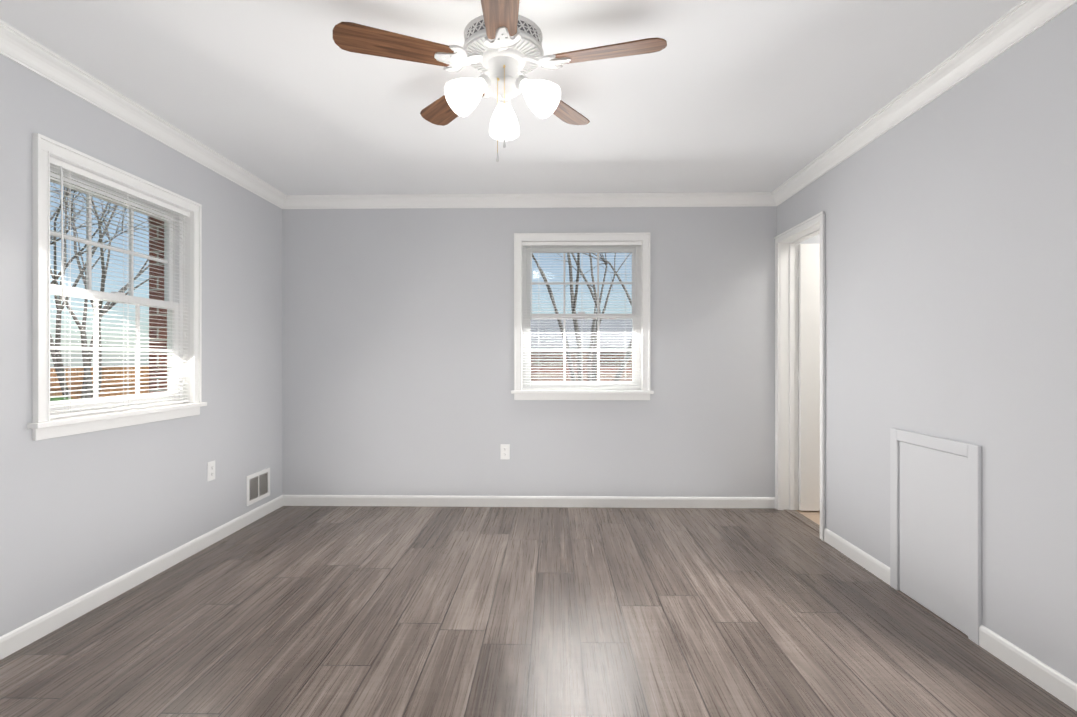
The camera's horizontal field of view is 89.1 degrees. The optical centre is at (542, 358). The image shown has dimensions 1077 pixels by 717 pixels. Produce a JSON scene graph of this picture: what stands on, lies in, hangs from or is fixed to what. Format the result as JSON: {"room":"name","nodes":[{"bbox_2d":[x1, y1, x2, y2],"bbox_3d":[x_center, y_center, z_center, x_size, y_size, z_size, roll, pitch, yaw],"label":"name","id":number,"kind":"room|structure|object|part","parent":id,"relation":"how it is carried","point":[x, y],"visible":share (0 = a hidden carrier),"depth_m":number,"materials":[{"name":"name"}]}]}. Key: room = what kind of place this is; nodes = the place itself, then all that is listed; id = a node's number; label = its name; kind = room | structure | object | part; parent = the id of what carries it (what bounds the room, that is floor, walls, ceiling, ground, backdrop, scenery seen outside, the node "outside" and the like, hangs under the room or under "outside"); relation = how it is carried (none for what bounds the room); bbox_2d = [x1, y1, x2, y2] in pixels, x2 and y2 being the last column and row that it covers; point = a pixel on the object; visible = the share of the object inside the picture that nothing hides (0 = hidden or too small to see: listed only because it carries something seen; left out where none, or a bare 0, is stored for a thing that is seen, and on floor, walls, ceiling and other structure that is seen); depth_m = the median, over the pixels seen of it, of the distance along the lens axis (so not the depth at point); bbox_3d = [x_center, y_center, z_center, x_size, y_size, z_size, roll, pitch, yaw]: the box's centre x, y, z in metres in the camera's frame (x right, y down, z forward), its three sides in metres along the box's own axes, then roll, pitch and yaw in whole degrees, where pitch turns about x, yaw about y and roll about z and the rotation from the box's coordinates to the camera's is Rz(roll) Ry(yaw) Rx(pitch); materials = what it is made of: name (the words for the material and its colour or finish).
{"room":"empty bedroom","nodes":[
{"label":"empty bedroom","id":0,"kind":"room"},
{"bbox_2d":[0,54,281,636],"bbox_3d":[-2.250,0.120,1.208,0.250,3.290,6.270,0,0,1],"label":"wall","id":1,"kind":"structure","parent":0,"point":[81,514],"depth_m":2.76,"materials":[{"name":"grey paint"}]},
{"bbox_2d":[27,133,206,440],"bbox_3d":[-2.131,-0.295,2.781,0.167,1.269,1.094,0,0,1],"label":"window","id":2,"kind":"structure","parent":1,"relation":"in","point":[42,425],"depth_m":2.71,"materials":[{"name":"white wood"}]},
{"bbox_3d":[-2.175,-0.301,2.782,0.038,1.001,0.806,0,0,1],"label":"glass","id":3,"kind":"part","parent":2,"relation":"part of","materials":[{"name":"clear glass"}]},
{"bbox_3d":[-2.177,-0.298,2.782,0.075,1.167,0.954,0,0,1],"label":"left window sash","id":4,"kind":"part","parent":2,"relation":"part of","materials":[{"name":"white wood"}]},
{"bbox_2d":[50,156,189,417],"bbox_3d":[-2.110,-0.307,2.780,0.048,1.124,0.930,0,0,1],"label":"window blind","id":5,"kind":"object","parent":2,"relation":"attached to","point":[83,174],"visible":0.79,"depth_m":2.69,"materials":[{"name":"white plastic"}]},
{"bbox_2d":[0,495,283,659],"bbox_3d":[-2.117,1.123,1.275,0.013,0.084,6.130,0,0,1],"label":"baseboard","id":6,"kind":"structure","parent":1,"relation":"attached to","point":[15,640],"depth_m":2.69,"materials":[{"name":"white wood"}]},
{"bbox_2d":[0,20,291,208],"bbox_3d":[-2.088,-1.230,1.274,0.070,0.090,6.130,0,0,1],"label":"crown molding","id":7,"kind":"structure","parent":1,"relation":"attached to","point":[15,45],"depth_m":2.66,"materials":[{"name":"white wood"}]},
{"bbox_2d":[149,217,166,392],"bbox_3d":[-2.282,-0.297,2.784,0.130,1.169,0.954,0,0,1],"label":"wall return","id":8,"kind":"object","parent":1,"relation":"attached to","point":[158,331],"depth_m":3.25,"materials":[{"name":"red brick"}]},
{"bbox_2d":[207,460,214,480],"bbox_3d":[-2.075,0.705,3.434,0.008,0.118,0.072,0,0,1],"label":"electrical outlet","id":9,"kind":"object","parent":1,"relation":"attached to","point":[210,470],"visible":1,"depth_m":3.42,"materials":[{"name":"white plastic"}]},
{"bbox_2d":[246,468,269,505],"bbox_3d":[-2.062,0.930,3.985,0.012,0.210,0.310,0,0,1],"label":"air vent","id":10,"kind":"object","parent":1,"relation":"in","point":[257,486],"visible":1,"depth_m":3.97,"materials":[{"name":"white plastic"}]},
{"bbox_2d":[0,0,1022,194],"bbox_3d":[0.477,-1.400,1.277,5.700,0.250,6.520,0,0,1],"label":"ceiling","id":11,"kind":"structure","parent":0,"point":[288,97],"depth_m":2.54,"materials":[{"name":"white paint"}]},
{"bbox_2d":[333,0,666,161],"bbox_3d":[-0.143,-1.012,2.129,1.214,0.526,1.184,0,0,1],"label":"ceiling fan","id":12,"kind":"object","parent":11,"relation":"hanging from","point":[501,49],"visible":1,"depth_m":2.08,"materials":[{"name":"brown wood"}]},
{"bbox_3d":[-0.546,-1.155,2.022,0.428,0.006,0.142,0,-11,-21],"label":"blade","id":13,"kind":"part","parent":12,"relation":"part of","materials":[{"name":"brown wood"}]},
{"bbox_3d":[-0.416,-1.155,2.497,0.142,0.006,0.428,14,-9,-38],"label":"blade","id":14,"kind":"part","parent":12,"relation":"part of","materials":[{"name":"brown wood"}]},
{"bbox_3d":[-0.275,-1.023,2.093,0.146,0.133,0.133,-45,22,-24],"label":"lamp shade","id":15,"kind":"part","parent":12,"relation":"part of","materials":[{"name":"white glass"}]},
{"bbox_2d":[478,74,490,89],"bbox_3d":[-0.225,-1.073,2.125,0.034,0.054,0.054,-45,22,-24],"label":"socket","id":16,"kind":"object","parent":12,"relation":"attached to","point":[485,80],"depth_m":2.10,"materials":[{"name":"grey ceramic"}]},
{"label":"blade","id":17,"kind":"part","parent":12,"relation":"part of","materials":[{"name":"brown wood"}]},
{"bbox_2d":[498,99,509,103],"bbox_3d":[-0.158,-1.073,2.255,0.054,0.054,0.034,0,-40,-3],"label":"socket","id":18,"kind":"object","parent":12,"relation":"attached to","point":[500,101],"depth_m":2.24,"materials":[{"name":"grey ceramic"}]},
{"bbox_3d":[-0.161,-1.023,2.314,0.133,0.133,0.146,0,-40,-3],"label":"lamp shade","id":19,"kind":"part","parent":12,"relation":"part of","materials":[{"name":"white glass"}]},
{"bbox_2d":[515,75,527,90],"bbox_3d":[-0.079,-1.073,2.132,0.034,0.054,0.054,43,18,21],"label":"socket","id":20,"kind":"object","parent":12,"relation":"attached to","point":[520,81],"depth_m":2.11,"materials":[{"name":"grey ceramic"}]},
{"bbox_3d":[-0.026,-1.023,2.104,0.146,0.133,0.133,43,18,21],"label":"lamp shade","id":21,"kind":"part","parent":12,"relation":"part of","materials":[{"name":"white glass"}]},
{"bbox_3d":[0.076,-1.155,2.521,0.142,0.006,0.428,13,7,33],"label":"blade","id":22,"kind":"part","parent":12,"relation":"part of","materials":[{"name":"brown wood"}]},
{"label":"blade","id":23,"kind":"part","parent":12,"relation":"part of","materials":[{"name":"brown wood"}]},
{"bbox_2d":[0,506,1076,716],"bbox_3d":[0.531,1.265,1.222,5.310,0.200,6.130,0,0,1],"label":"floor","id":24,"kind":"structure","parent":0,"point":[348,611],"depth_m":2.33,"materials":[{"name":"laminate"}]},
{"bbox_2d":[282,206,819,496],"bbox_3d":[0.541,0.120,4.412,5.700,3.290,0.250,0,0,1],"label":"wall","id":25,"kind":"structure","parent":0,"point":[397,351],"depth_m":4.31,"materials":[{"name":"grey paint"}]},
{"bbox_2d":[500,444,509,458],"bbox_3d":[-0.292,0.734,4.300,0.072,0.118,0.008,0,0,1],"label":"electrical outlet","id":26,"kind":"object","parent":25,"relation":"attached to","point":[504,451],"visible":1,"depth_m":4.30,"materials":[{"name":"white plastic"}]},
{"bbox_2d":[284,495,774,507],"bbox_3d":[-0.102,1.123,4.293,3.860,0.084,0.013,0,0,1],"label":"baseboard","id":27,"kind":"structure","parent":25,"relation":"attached to","point":[289,500],"depth_m":4.29,"materials":[{"name":"white wood"}]},
{"bbox_2d":[288,192,771,208],"bbox_3d":[-0.112,-1.230,4.265,3.720,0.090,0.070,0,0,1],"label":"crown molding","id":28,"kind":"structure","parent":25,"relation":"attached to","point":[718,199],"depth_m":4.26,"materials":[{"name":"white wood"}]},
{"bbox_2d":[511,232,653,399],"bbox_3d":[0.313,-0.328,4.330,1.107,1.307,0.167,0,0,1],"label":"window","id":29,"kind":"structure","parent":25,"relation":"in","point":[641,240],"depth_m":4.31,"materials":[{"name":"white wood"}]},
{"bbox_3d":[0.314,-0.331,4.376,0.967,1.205,0.075,0,0,1],"label":"back window sash","id":30,"kind":"part","parent":29,"relation":"part of","materials":[{"name":"white wood"}]},
{"bbox_3d":[0.314,-0.334,4.374,0.819,1.039,0.038,0,0,1],"label":"glass","id":31,"kind":"part","parent":29,"relation":"part of","materials":[{"name":"clear glass"}]},
{"bbox_2d":[777,3,1076,682],"bbox_3d":[1.834,-0.180,1.125,0.140,2.690,6.270,0,0,1],"label":"wall","id":32,"kind":"structure","parent":0,"point":[950,263],"depth_m":2.22,"materials":[{"name":"grey paint"}]},
{"bbox_2d":[774,211,824,540],"bbox_3d":[1.890,0.112,3.873,0.188,2.107,0.767,0,0,1],"label":"door frame","id":33,"kind":"structure","parent":32,"relation":"attached to","point":[786,368],"depth_m":4.20,"materials":[{"name":"white painted wood"}]},
{"bbox_2d":[794,244,819,510],"bbox_3d":[2.274,0.142,4.151,0.676,2.030,0.175,0,0,1],"label":"door leaf","id":34,"kind":"structure","parent":33,"relation":"attached to","point":[807,379],"depth_m":4.16,"materials":[{"name":"white painted wood"}]},
{"bbox_2d":[824,528,889,584],"bbox_3d":[1.799,1.123,3.146,0.013,0.084,0.691,0,0,1],"label":"baseboard","id":35,"kind":"structure","parent":32,"relation":"attached to","point":[882,571],"depth_m":3.10,"materials":[{"name":"white wood"}]},
{"bbox_2d":[768,0,1076,205],"bbox_3d":[1.731,-1.230,1.197,0.070,0.090,6.130,0,0,1],"label":"crown molding","id":36,"kind":"structure","parent":32,"relation":"attached to","point":[1020,21],"depth_m":2.43,"materials":[{"name":"white wood"}]},
{"bbox_2d":[890,428,981,644],"bbox_3d":[1.784,0.760,2.510,0.016,0.810,0.580,0,0,1],"label":"access panel","id":37,"kind":"object","parent":32,"relation":"attached to","point":[935,531],"visible":1,"depth_m":2.46,"materials":[{"name":"white paint"}]},
{"bbox_2d":[979,625,1076,710],"bbox_3d":[1.739,1.123,0.177,0.013,0.084,4.089,0,0,1],"label":"baseboard","id":38,"kind":"structure","parent":32,"relation":"attached to","point":[1056,684],"depth_m":1.98,"materials":[{"name":"white wood"}]},
{"label":"outside","id":39,"kind":"structure","parent":0,"visible":0},
{"bbox_3d":[0.213,1.914,14.866,120.000,0.300,110.000,0,0,1],"label":"ground","id":40,"kind":"structure","parent":39,"visible":0},
{"bbox_2d":[50,397,71,400],"bbox_3d":[-5.400,1.191,6.652,1.813,1.537,4.946,0,0,-19],"label":"bush","id":41,"kind":"object","parent":40,"relation":"on","point":[56,399],"depth_m":6.01,"materials":[{"name":"green plant"}]},
{"bbox_2d":[50,183,147,283],"bbox_3d":[-11.265,-2.677,11.824,8.268,8.983,6.496,0,0,1],"label":"tree","id":42,"kind":"object","parent":40,"relation":"on","point":[82,249],"depth_m":12.08,"materials":[{"name":"brown plant"}]},
{"bbox_2d":[50,366,148,398],"bbox_3d":[-8.805,0.957,13.069,0.080,1.615,22.040,0,0,1],"label":"fence","id":43,"kind":"object","parent":40,"relation":"on","point":[103,382],"depth_m":11.18,"materials":[{"name":"brown wood"}]},
{"bbox_2d":[50,184,148,398],"bbox_3d":[-7.705,-1.885,10.007,6.959,7.398,8.505,0,0,1],"label":"tree","id":44,"kind":"object","parent":40,"relation":"on","point":[107,308],"depth_m":8.99,"materials":[{"name":"brown plant"}]},
{"bbox_2d":[531,352,631,380],"bbox_3d":[1.213,0.784,14.845,16.000,1.960,6.000,0,0,1],"label":"garage","id":45,"kind":"structure","parent":40,"relation":"on","point":[553,375],"depth_m":11.86,"materials":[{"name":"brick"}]},
{"bbox_2d":[531,320,631,348],"bbox_3d":[1.213,-0.671,14.845,16.600,1.070,6.700,0,0,1],"label":"garage roof","id":46,"kind":"structure","parent":45,"relation":"on","point":[571,331],"depth_m":12.71,"materials":[{"name":"white"}]},
{"bbox_2d":[532,253,631,380],"bbox_3d":[1.571,-1.933,9.812,7.906,7.495,7.548,0,0,1],"label":"tree","id":47,"kind":"object","parent":40,"relation":"on","point":[574,297],"depth_m":9.40,"materials":[{"name":"brown plant"}]}
]}

